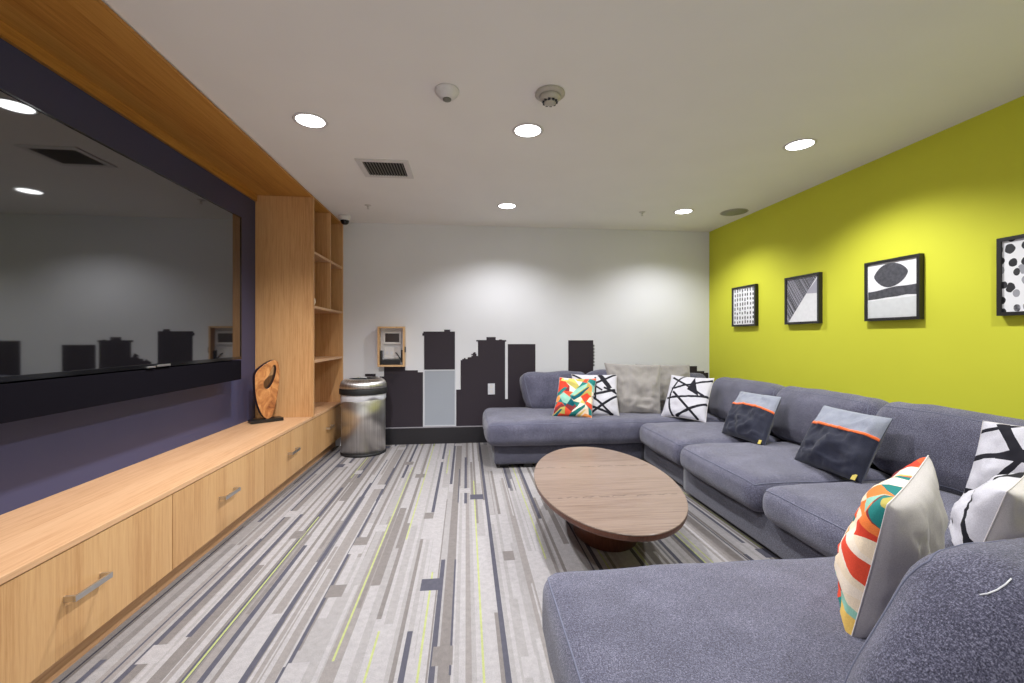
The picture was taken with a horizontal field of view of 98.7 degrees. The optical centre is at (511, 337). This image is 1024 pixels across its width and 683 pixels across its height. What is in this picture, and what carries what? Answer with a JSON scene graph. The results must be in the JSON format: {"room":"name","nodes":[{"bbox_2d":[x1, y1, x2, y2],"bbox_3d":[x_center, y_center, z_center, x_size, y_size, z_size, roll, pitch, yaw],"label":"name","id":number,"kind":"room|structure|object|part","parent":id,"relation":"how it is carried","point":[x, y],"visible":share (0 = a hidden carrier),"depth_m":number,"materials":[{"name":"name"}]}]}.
{"room":"tv lounge","nodes":[
{"label":"tv lounge","id":0,"kind":"room"},
{"bbox_2d":[0,38,254,514],"bbox_3d":[-2.002,-0.037,1.359,0.100,2.415,6.720,0,0,-6],"label":"wall","id":1,"kind":"structure","parent":0,"point":[41,457],"depth_m":2.25,"materials":[{"name":"purple paint"}]},
{"bbox_2d":[0,360,240,423],"bbox_3d":[-1.982,0.237,2.377,0.152,0.141,1.732,0,0,-6],"label":"soundbar","id":2,"kind":"object","parent":1,"relation":"attached to","point":[23,399],"visible":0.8,"depth_m":1.99,"materials":[{"name":"black plastic"}]},
{"bbox_2d":[0,88,241,382],"bbox_3d":[-1.976,-0.363,2.377,0.161,1.046,1.732,0,0,-6],"label":"television","id":3,"kind":"object","parent":1,"relation":"attached to","point":[109,263],"visible":1,"depth_m":2.00,"materials":[{"name":"black glass"}]},
{"bbox_2d":[0,20,256,201],"bbox_3d":[-2.003,-1.194,1.947,0.020,0.057,3.670,0,0,-6],"label":"trim","id":4,"kind":"structure","parent":1,"relation":"attached to","point":[10,35],"depth_m":2.19,"materials":[{"name":"brown wood"}]},
{"bbox_2d":[0,0,340,223],"bbox_3d":[-1.829,-1.230,2.438,0.469,0.017,4.610,0,0,-6],"label":"soffit","id":5,"kind":"structure","parent":1,"relation":"attached to","point":[87,36],"depth_m":2.10,"materials":[{"name":"brown wood"}]},
{"bbox_2d":[51,442,781,682],"bbox_3d":[0.357,1.210,1.656,4.854,0.080,6.820,0,0,-6],"label":"floor","id":6,"kind":"structure","parent":0,"point":[406,563],"depth_m":2.10,"materials":[{"name":"carpet"}]},
{"bbox_2d":[0,495,171,682],"bbox_3d":[-1.714,0.942,1.528,0.501,0.457,0.923,0,0,-6],"label":"drawer","id":7,"kind":"object","parent":6,"relation":"on","point":[54,612],"visible":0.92,"depth_m":1.53,"materials":[{"name":"brown wood"}]},
{"bbox_3d":[-1.483,0.873,1.544,0.038,0.020,0.156,0,0,-6],"label":"handle","id":8,"kind":"part","parent":7,"relation":"part of","materials":[{"name":"silver metal"}]},
{"bbox_2d":[157,445,263,593],"bbox_3d":[-1.810,0.942,2.448,0.501,0.457,0.923,0,0,-6],"label":"drawer","id":9,"kind":"object","parent":6,"relation":"on","point":[207,510],"visible":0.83,"depth_m":2.34,"materials":[{"name":"brown wood"}]},
{"bbox_2d":[0,402,340,584],"bbox_3d":[-1.829,0.701,2.438,0.469,0.022,4.609,0,0,-6],"label":"countertop","id":10,"kind":"structure","parent":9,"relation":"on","point":[32,534],"depth_m":1.91,"materials":[{"name":"brown wood"}]},
{"bbox_2d":[248,360,283,423],"bbox_3d":[-2.017,0.436,3.606,0.100,0.506,0.240,0,0,44],"label":"sculpture","id":11,"kind":"object","parent":10,"relation":"on","point":[265,399],"visible":1,"depth_m":3.58,"materials":[{"name":"brown wood"}]},
{"bbox_2d":[255,195,342,417],"bbox_3d":[-2.013,-0.266,4.264,0.479,1.910,0.936,0,0,-6],"label":"shelf","id":12,"kind":"object","parent":10,"relation":"on","point":[299,251],"visible":0.95,"depth_m":3.81,"materials":[{"name":"brown wood"}]},
{"bbox_3d":[-1.966,-0.266,3.812,0.479,1.910,0.027,0,0,-6],"label":"panel","id":13,"kind":"part","parent":12,"relation":"part of","materials":[{"name":"brown wood"}]},
{"bbox_3d":[-2.008,-0.746,4.266,0.463,0.022,0.886,0,0,-6],"label":"shelf","id":14,"kind":"part","parent":12,"relation":"part of","materials":[{"name":"brown wood"}]},
{"bbox_3d":[-2.008,-0.268,4.266,0.463,0.022,0.886,0,0,-6],"label":"shelf","id":15,"kind":"part","parent":12,"relation":"part of","materials":[{"name":"brown wood"}]},
{"bbox_3d":[-2.008,0.212,4.266,0.463,0.022,0.886,0,0,-6],"label":"shelf","id":16,"kind":"part","parent":12,"relation":"part of","materials":[{"name":"brown wood"}]},
{"bbox_3d":[-2.060,-0.266,4.718,0.479,1.910,0.023,0,0,-6],"label":"panel","id":17,"kind":"part","parent":12,"relation":"part of","materials":[{"name":"brown wood"}]},
{"bbox_3d":[-1.579,0.873,2.464,0.038,0.020,0.156,0,0,-6],"label":"handle","id":18,"kind":"part","parent":9,"relation":"part of","materials":[{"name":"silver metal"}]},
{"bbox_2d":[254,419,312,512],"bbox_3d":[-1.906,0.942,3.367,0.501,0.457,0.922,0,0,-6],"label":"base cabinet","id":19,"kind":"object","parent":6,"relation":"on","point":[286,456],"visible":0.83,"depth_m":3.29,"materials":[{"name":"brown wood"}]},
{"bbox_3d":[-1.704,0.889,3.388,0.019,0.346,0.919,0,0,-6],"label":"drawer","id":20,"kind":"part","parent":19,"relation":"part of","materials":[{"name":"brown wood"}]},
{"bbox_3d":[-1.675,0.873,3.383,0.038,0.020,0.156,0,0,-6],"label":"handle","id":21,"kind":"part","parent":19,"relation":"part of","materials":[{"name":"silver metal"}]},
{"bbox_2d":[305,404,340,470],"bbox_3d":[-2.001,0.942,4.279,0.501,0.457,0.907,0,0,-6],"label":"base cabinet","id":22,"kind":"object","parent":6,"relation":"on","point":[326,426],"visible":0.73,"depth_m":4.22,"materials":[{"name":"brown wood"}]},
{"bbox_3d":[-1.799,0.889,4.300,0.019,0.346,0.904,0,0,-6],"label":"drawer","id":23,"kind":"part","parent":22,"relation":"part of","materials":[{"name":"brown wood"}]},
{"bbox_2d":[339,377,386,457],"bbox_3d":[-1.515,0.791,4.492,0.467,0.757,0.467,0,0,-6],"label":"trash can","id":24,"kind":"object","parent":6,"relation":"on","point":[362,399],"visible":1,"depth_m":4.31,"materials":[{"name":"metal"}]},
{"bbox_3d":[-1.515,0.461,4.492,0.456,0.096,0.456,0,0,-6],"label":"lid","id":25,"kind":"part","parent":24,"relation":"part of","materials":[{"name":"metal"}]},
{"bbox_2d":[534,447,687,551],"bbox_3d":[0.536,1.000,2.598,0.818,0.340,1.495,0,0,-6],"label":"coffee table","id":26,"kind":"object","parent":6,"relation":"on","point":[613,501],"visible":1,"depth_m":2.37,"materials":[{"name":"brown wood"}]},
{"bbox_2d":[482,369,1023,682],"bbox_3d":[1.210,0.753,2.708,2.642,0.834,4.605,0,0,-6],"label":"sectional sofa","id":27,"kind":"object","parent":6,"relation":"on","point":[956,615],"visible":0.64,"depth_m":1.26,"materials":[{"name":"grey fabric"}]},
{"bbox_2d":[520,371,584,408],"bbox_3d":[0.455,0.579,4.684,0.744,0.452,0.323,0,0,-6],"label":"cushion","id":28,"kind":"object","parent":27,"relation":"on","point":[539,390],"depth_m":4.55,"materials":[{"name":"fabric"}]},
{"bbox_2d":[552,377,596,417],"bbox_3d":[0.589,0.561,4.141,0.392,0.356,0.218,0,0,16],"label":"throw pillow","id":29,"kind":"object","parent":27,"relation":"on","point":[574,396],"visible":1,"depth_m":4.09,"materials":[{"name":"multicoloured fabric"}]},
{"bbox_2d":[482,407,690,445],"bbox_3d":[0.689,0.855,4.370,1.951,0.264,0.926,0,0,-6],"label":"seat cushion","id":30,"kind":"object","parent":27,"relation":"on","point":[508,426],"depth_m":3.93,"materials":[{"name":"grey fabric"}]},
{"bbox_2d":[571,374,618,415],"bbox_3d":[0.807,0.551,4.234,0.444,0.376,0.256,0,0,1],"label":"throw pillow","id":31,"kind":"object","parent":27,"relation":"on","point":[605,402],"visible":0.71,"depth_m":4.18,"materials":[{"name":"white fabric"}]},
{"bbox_2d":[586,369,606,374],"bbox_3d":[1.203,0.572,4.763,0.880,0.471,0.330,0,0,-6],"label":"cushion","id":32,"kind":"object","parent":27,"relation":"on","point":[603,371],"depth_m":4.66,"materials":[{"name":"grey fabric"}]},
{"bbox_2d":[604,363,660,413],"bbox_3d":[1.251,0.505,4.386,0.602,0.493,0.315,0,0,-6],"label":"throw pillow","id":33,"kind":"object","parent":27,"relation":"on","point":[638,386],"visible":0.83,"depth_m":4.32,"materials":[{"name":"grey fabric"}]},
{"bbox_2d":[635,364,689,409],"bbox_3d":[1.613,0.517,4.587,0.584,0.468,0.290,0,0,-2],"label":"throw pillow","id":34,"kind":"object","parent":27,"relation":"on","point":[666,371],"visible":0.28,"depth_m":4.61,"materials":[{"name":"grey fabric"}]},
{"bbox_2d":[661,375,713,421],"bbox_3d":[1.633,0.555,4.095,0.420,0.373,0.330,0,0,39],"label":"throw pillow","id":35,"kind":"object","parent":27,"relation":"on","point":[687,397],"visible":1,"depth_m":4.05,"materials":[{"name":"white fabric"}]},
{"bbox_2d":[690,373,704,377],"bbox_3d":[1.866,0.587,4.805,0.548,0.412,0.311,0,0,-6],"label":"cushion","id":36,"kind":"object","parent":27,"relation":"on","point":[695,375],"depth_m":4.74,"materials":[{"name":"grey fabric"}]},
{"bbox_2d":[542,557,866,682],"bbox_3d":[1.228,0.835,1.036,2.221,0.252,0.996,0,0,-6],"label":"seat cushion","id":37,"kind":"object","parent":27,"relation":"on","point":[769,620],"depth_m":1.11,"materials":[{"name":"grey fabric"}]},
{"bbox_2d":[689,413,724,421],"bbox_3d":[1.760,0.849,4.436,0.452,0.260,0.814,0,0,-6],"label":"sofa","id":38,"kind":"object","parent":27,"relation":"on","point":[716,417],"depth_m":4.08,"materials":[{"name":"grey fabric"}]},
{"bbox_2d":[640,422,781,465],"bbox_3d":[1.608,0.860,3.635,0.919,0.265,0.778,0,0,-6],"label":"seat cushion","id":39,"kind":"object","parent":27,"relation":"on","point":[666,440],"depth_m":3.47,"materials":[{"name":"grey fabric"}]},
{"bbox_2d":[709,377,784,434],"bbox_3d":[2.087,0.585,3.895,0.317,0.427,0.946,0,0,-6],"label":"cushion","id":40,"kind":"object","parent":27,"relation":"on","point":[725,390],"depth_m":3.96,"materials":[{"name":"grey fabric"}]},
{"bbox_2d":[722,391,781,445],"bbox_3d":[1.786,0.591,3.283,0.288,0.325,0.540,0,0,-12],"label":"throw pillow","id":41,"kind":"object","parent":27,"relation":"on","point":[750,417],"visible":0.98,"depth_m":3.20,"materials":[{"name":"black fabric"}]},
{"bbox_2d":[680,442,890,511],"bbox_3d":[1.685,0.860,2.816,0.933,0.260,0.894,0,0,-6],"label":"seat cushion","id":42,"kind":"object","parent":27,"relation":"on","point":[740,474],"depth_m":2.61,"materials":[{"name":"grey fabric"}]},
{"bbox_3d":[2.447,0.743,2.851,0.149,0.396,4.329,0,0,-6],"label":"frame","id":43,"kind":"part","parent":27,"relation":"part of","materials":[{"name":"grey fabric"}]},
{"bbox_2d":[771,386,888,464],"bbox_3d":[2.171,0.579,3.030,0.342,0.434,0.892,0,0,-6],"label":"cushion","id":44,"kind":"object","parent":27,"relation":"on","point":[798,407],"depth_m":3.05,"materials":[{"name":"grey fabric"}]},
{"bbox_2d":[794,405,892,483],"bbox_3d":[1.848,0.581,2.470,0.267,0.335,0.433,0,0,-11],"label":"throw pillow","id":45,"kind":"object","parent":27,"relation":"on","point":[844,443],"visible":1,"depth_m":2.40,"materials":[{"name":"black fabric"}]},
{"bbox_2d":[763,481,960,556],"bbox_3d":[1.774,0.861,1.984,0.934,0.262,0.809,0,0,-6],"label":"seat cushion","id":46,"kind":"object","parent":27,"relation":"on","point":[815,516],"depth_m":2.05,"materials":[{"name":"grey fabric"}]},
{"bbox_2d":[834,455,947,637],"bbox_3d":[0.976,0.529,1.139,0.463,0.411,0.202,0,0,-35],"label":"throw pillow","id":47,"kind":"object","parent":27,"relation":"on","point":[902,520],"visible":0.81,"depth_m":1.03,"materials":[{"name":"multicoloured fabric"}]},
{"bbox_2d":[846,538,1023,682],"bbox_3d":[0.979,0.576,0.767,0.807,0.445,0.293,0,0,-6],"label":"cushion","id":48,"kind":"object","parent":27,"relation":"on","point":[956,615],"depth_m":0.71,"materials":[{"name":"grey fabric"}]},
{"bbox_2d":[873,402,1023,495],"bbox_3d":[2.260,0.579,2.180,0.336,0.443,0.926,0,0,-6],"label":"cushion","id":49,"kind":"object","parent":27,"relation":"on","point":[950,437],"depth_m":2.21,"materials":[{"name":"grey fabric"}]},
{"bbox_2d":[948,472,1023,545],"bbox_3d":[1.610,0.592,1.468,0.486,0.286,0.220,0,0,-45],"label":"throw pillow","id":50,"kind":"object","parent":27,"relation":"on","point":[993,510],"visible":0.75,"depth_m":1.35,"materials":[{"name":"white fabric"}]},
{"bbox_2d":[963,421,1023,493],"bbox_3d":[2.058,0.541,1.721,0.220,0.386,0.421,0,0,-21],"label":"throw pillow","id":51,"kind":"object","parent":27,"relation":"on","point":[1000,450],"visible":0.6,"depth_m":1.82,"materials":[{"name":"white fabric"}]},
{"bbox_2d":[335,222,708,445],"bbox_3d":[0.007,-0.037,4.998,4.854,2.415,0.100,0,0,-6],"label":"wall","id":52,"kind":"structure","parent":0,"point":[640,296],"depth_m":4.96,"materials":[{"name":"white paint"}]},
{"bbox_2d":[377,326,405,366],"bbox_3d":[-1.298,0.098,4.766,0.295,0.432,0.080,0,0,-6],"label":"wall box","id":53,"kind":"object","parent":52,"relation":"attached to","point":[378,327],"visible":1,"depth_m":4.73,"materials":[{"name":"brown wood"}]},
{"bbox_2d":[380,350,382,364],"bbox_3d":[-1.416,0.218,4.771,0.020,0.156,0.044,0,0,-6],"label":"battery pack","id":54,"kind":"object","parent":53,"relation":"in","point":[381,351],"visible":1,"depth_m":4.75,"materials":[{"name":"black plastic"}]},
{"bbox_2d":[383,360,399,364],"bbox_3d":[-1.309,0.268,4.778,0.180,0.056,0.027,0,0,-6],"label":"router","id":55,"kind":"object","parent":53,"relation":"in","point":[385,362],"visible":1,"depth_m":4.76,"materials":[{"name":"black plastic"}]},
{"bbox_2d":[395,350,402,361],"bbox_3d":[-1.230,0.203,4.795,0.088,0.135,0.034,0,0,-6],"label":"power adapter","id":56,"kind":"object","parent":53,"relation":"in","point":[401,358],"visible":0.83,"depth_m":4.78,"materials":[{"name":"black plastic"}]},
{"bbox_2d":[383,332,400,343],"bbox_3d":[-1.304,0.004,4.792,0.187,0.137,0.026,0,0,-6],"label":"control panel","id":57,"kind":"object","parent":52,"relation":"attached to","point":[388,337],"visible":1,"depth_m":4.78,"materials":[{"name":"white plastic"}]},
{"bbox_2d":[384,347,400,358],"bbox_3d":[-1.301,0.168,4.799,0.180,0.125,0.012,0,0,-6],"label":"socket plate","id":58,"kind":"object","parent":52,"relation":"attached to","point":[389,352],"visible":1,"depth_m":4.79,"materials":[{"name":"white plastic"}]},
{"bbox_2d":[365,367,422,427],"bbox_3d":[-1.342,0.651,4.804,0.729,0.662,0.004,0,0,-6],"label":"wall decal","id":59,"kind":"object","parent":52,"relation":"attached to","point":[404,395],"visible":0.64,"depth_m":4.82,"materials":[{"name":"grey paint"}]},
{"bbox_2d":[385,426,486,444],"bbox_3d":[0.247,1.077,4.965,4.185,0.187,0.015,0,0,-6],"label":"baseboard","id":60,"kind":"structure","parent":52,"relation":"attached to","point":[439,434],"depth_m":4.84,"materials":[{"name":"black plastic"}]},
{"bbox_2d":[422,330,454,369],"bbox_3d":[-0.809,0.134,4.860,0.355,0.441,0.004,0,0,-6],"label":"wall decal","id":61,"kind":"object","parent":52,"relation":"attached to","point":[439,347],"visible":1,"depth_m":4.86,"materials":[{"name":"grey paint"}]},
{"bbox_2d":[424,370,455,425],"bbox_3d":[-0.798,0.668,4.861,0.348,0.621,0.004,0,0,-6],"label":"wall decal","id":62,"kind":"object","parent":52,"relation":"attached to","point":[439,385],"visible":1,"depth_m":4.86,"materials":[{"name":"grey paint"}]},
{"bbox_2d":[488,383,494,394],"bbox_3d":[-0.230,0.575,4.913,0.078,0.122,0.009,0,0,-6],"label":"wall outlet","id":63,"kind":"object","parent":52,"relation":"attached to","point":[491,387],"visible":1,"depth_m":4.91,"materials":[{"name":"plastic"}]},
{"bbox_2d":[456,337,534,425],"bbox_3d":[-0.177,0.488,4.926,0.888,0.987,0.004,0,0,-6],"label":"wall decal","id":64,"kind":"object","parent":52,"relation":"attached to","point":[486,368],"visible":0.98,"depth_m":4.92,"materials":[{"name":"grey paint"}]},
{"bbox_2d":[568,340,593,374],"bbox_3d":[0.794,0.507,5.027,0.304,0.950,0.004,0,0,-6],"label":"wall decal","id":65,"kind":"object","parent":52,"relation":"attached to","point":[580,352],"visible":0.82,"depth_m":5.02,"materials":[{"name":"grey paint"}]},
{"bbox_2d":[690,366,707,377],"bbox_3d":[2.194,0.503,5.174,0.240,0.334,0.004,0,0,-6],"label":"wall decal","id":66,"kind":"object","parent":52,"relation":"attached to","point":[693,369],"visible":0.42,"depth_m":5.17,"materials":[{"name":"grey paint"}]},
{"bbox_2d":[102,0,1023,231],"bbox_3d":[0.357,-1.285,1.656,4.854,0.080,6.820,0,0,-6],"label":"ceiling","id":67,"kind":"structure","parent":0,"point":[666,107],"depth_m":2.23,"materials":[{"name":"paint"}]},
{"bbox_2d":[292,112,327,128],"bbox_3d":[-1.156,-1.242,2.523,0.188,0.006,0.188,0,0,-6],"label":"recessed light","id":68,"kind":"object","parent":67,"relation":"in","point":[309,120],"visible":1,"depth_m":2.52,"materials":[{"name":"white plastic"}]},
{"bbox_2d":[339,214,350,224],"bbox_3d":[-1.713,-1.200,4.506,0.120,0.090,0.120,0,0,-6],"label":"security camera","id":69,"kind":"object","parent":67,"relation":"attached to","point":[344,219],"visible":1,"depth_m":4.47,"materials":[{"name":"white plastic"}]},
{"bbox_2d":[354,158,413,178],"bbox_3d":[-0.929,-1.241,3.242,0.366,0.008,0.342,0,0,-6],"label":"ceiling vent","id":70,"kind":"object","parent":67,"relation":"in","point":[379,168],"visible":1,"depth_m":3.22,"materials":[{"name":"white plastic"}]},
{"bbox_2d":[435,83,458,102],"bbox_3d":[-0.327,-1.216,2.213,0.124,0.056,0.124,0,0,-6],"label":"sensor","id":71,"kind":"object","parent":67,"relation":"attached to","point":[447,92],"visible":1,"depth_m":2.18,"materials":[{"name":"white plastic"}]},
{"bbox_2d":[497,203,516,208],"bbox_3d":[-0.047,-1.242,4.158,0.188,0.006,0.188,0,0,-6],"label":"recessed light","id":72,"kind":"object","parent":67,"relation":"in","point":[502,205],"visible":1,"depth_m":4.15,"materials":[{"name":"white plastic"}]},
{"bbox_2d":[512,123,543,137],"bbox_3d":[0.096,-1.242,2.644,0.188,0.006,0.188,0,0,-6],"label":"recessed light","id":73,"kind":"object","parent":67,"relation":"in","point":[525,130],"visible":1,"depth_m":2.64,"materials":[{"name":"white plastic"}]},
{"bbox_2d":[535,85,564,106],"bbox_3d":[0.193,-1.216,2.240,0.152,0.058,0.152,0,0,-6],"label":"smoke detector","id":74,"kind":"object","parent":67,"relation":"attached to","point":[549,95],"visible":1,"depth_m":2.21,"materials":[{"name":"beige plastic"}]},
{"bbox_2d":[673,209,693,213],"bbox_3d":[1.692,-1.242,4.339,0.188,0.006,0.188,0,0,-6],"label":"recessed light","id":75,"kind":"object","parent":67,"relation":"in","point":[680,211],"visible":1,"depth_m":4.33,"materials":[{"name":"white plastic"}]},
{"bbox_2d":[720,208,748,215],"bbox_3d":[2.202,-1.241,4.365,0.256,0.008,0.256,0,0,-6],"label":"ceiling speaker","id":76,"kind":"object","parent":67,"relation":"attached to","point":[731,212],"visible":1,"depth_m":4.35,"materials":[{"name":"beige plastic"}]},
{"bbox_2d":[783,138,817,150],"bbox_3d":[1.857,-1.242,2.838,0.188,0.006,0.188,0,0,-6],"label":"recessed light","id":77,"kind":"object","parent":67,"relation":"in","point":[800,144],"visible":1,"depth_m":2.83,"materials":[{"name":"white plastic"}]},
{"bbox_2d":[709,96,1023,419],"bbox_3d":[2.726,-0.037,1.853,0.100,2.415,6.720,0,0,-6],"label":"wall","id":78,"kind":"structure","parent":0,"point":[947,196],"depth_m":2.95,"materials":[{"name":"paint"}]},
{"bbox_2d":[732,284,757,326],"bbox_3d":[2.381,-0.321,4.507,0.034,0.412,0.384,0,0,-6],"label":"picture frame","id":79,"kind":"object","parent":78,"relation":"attached to","point":[744,298],"visible":1,"depth_m":4.48,"materials":[{"name":"black wood"}]},
{"bbox_2d":[734,286,753,324],"bbox_3d":[2.384,-0.321,4.507,0.020,0.374,0.346,0,0,-6],"label":"print","id":80,"kind":"object","parent":79,"relation":"attached to","point":[743,295],"depth_m":4.49},
{"bbox_2d":[784,272,822,324],"bbox_3d":[2.462,-0.321,3.728,0.034,0.412,0.384,0,0,-6],"label":"picture frame","id":81,"kind":"object","parent":78,"relation":"attached to","point":[803,294],"visible":1,"depth_m":3.70,"materials":[{"name":"paper"}]},
{"bbox_2d":[787,275,816,321],"bbox_3d":[2.465,-0.321,3.728,0.022,0.374,0.346,0,0,-6],"label":"print","id":82,"kind":"object","parent":81,"relation":"attached to","point":[802,289],"depth_m":3.72,"materials":[{"name":"grey paper"}]},
{"bbox_2d":[864,253,923,320],"bbox_3d":[2.544,-0.321,2.943,0.034,0.412,0.384,0,0,-6],"label":"picture frame","id":83,"kind":"object","parent":78,"relation":"attached to","point":[893,287],"visible":1,"depth_m":2.91,"materials":[{"name":"paper"}]},
{"bbox_2d":[996,234,1023,315],"bbox_3d":[2.626,-0.321,2.163,0.034,0.412,0.384,0,0,-6],"label":"picture frame","id":84,"kind":"object","parent":78,"relation":"attached to","point":[1009,250],"visible":1,"depth_m":2.30,"materials":[{"name":"black wood"}]}
]}

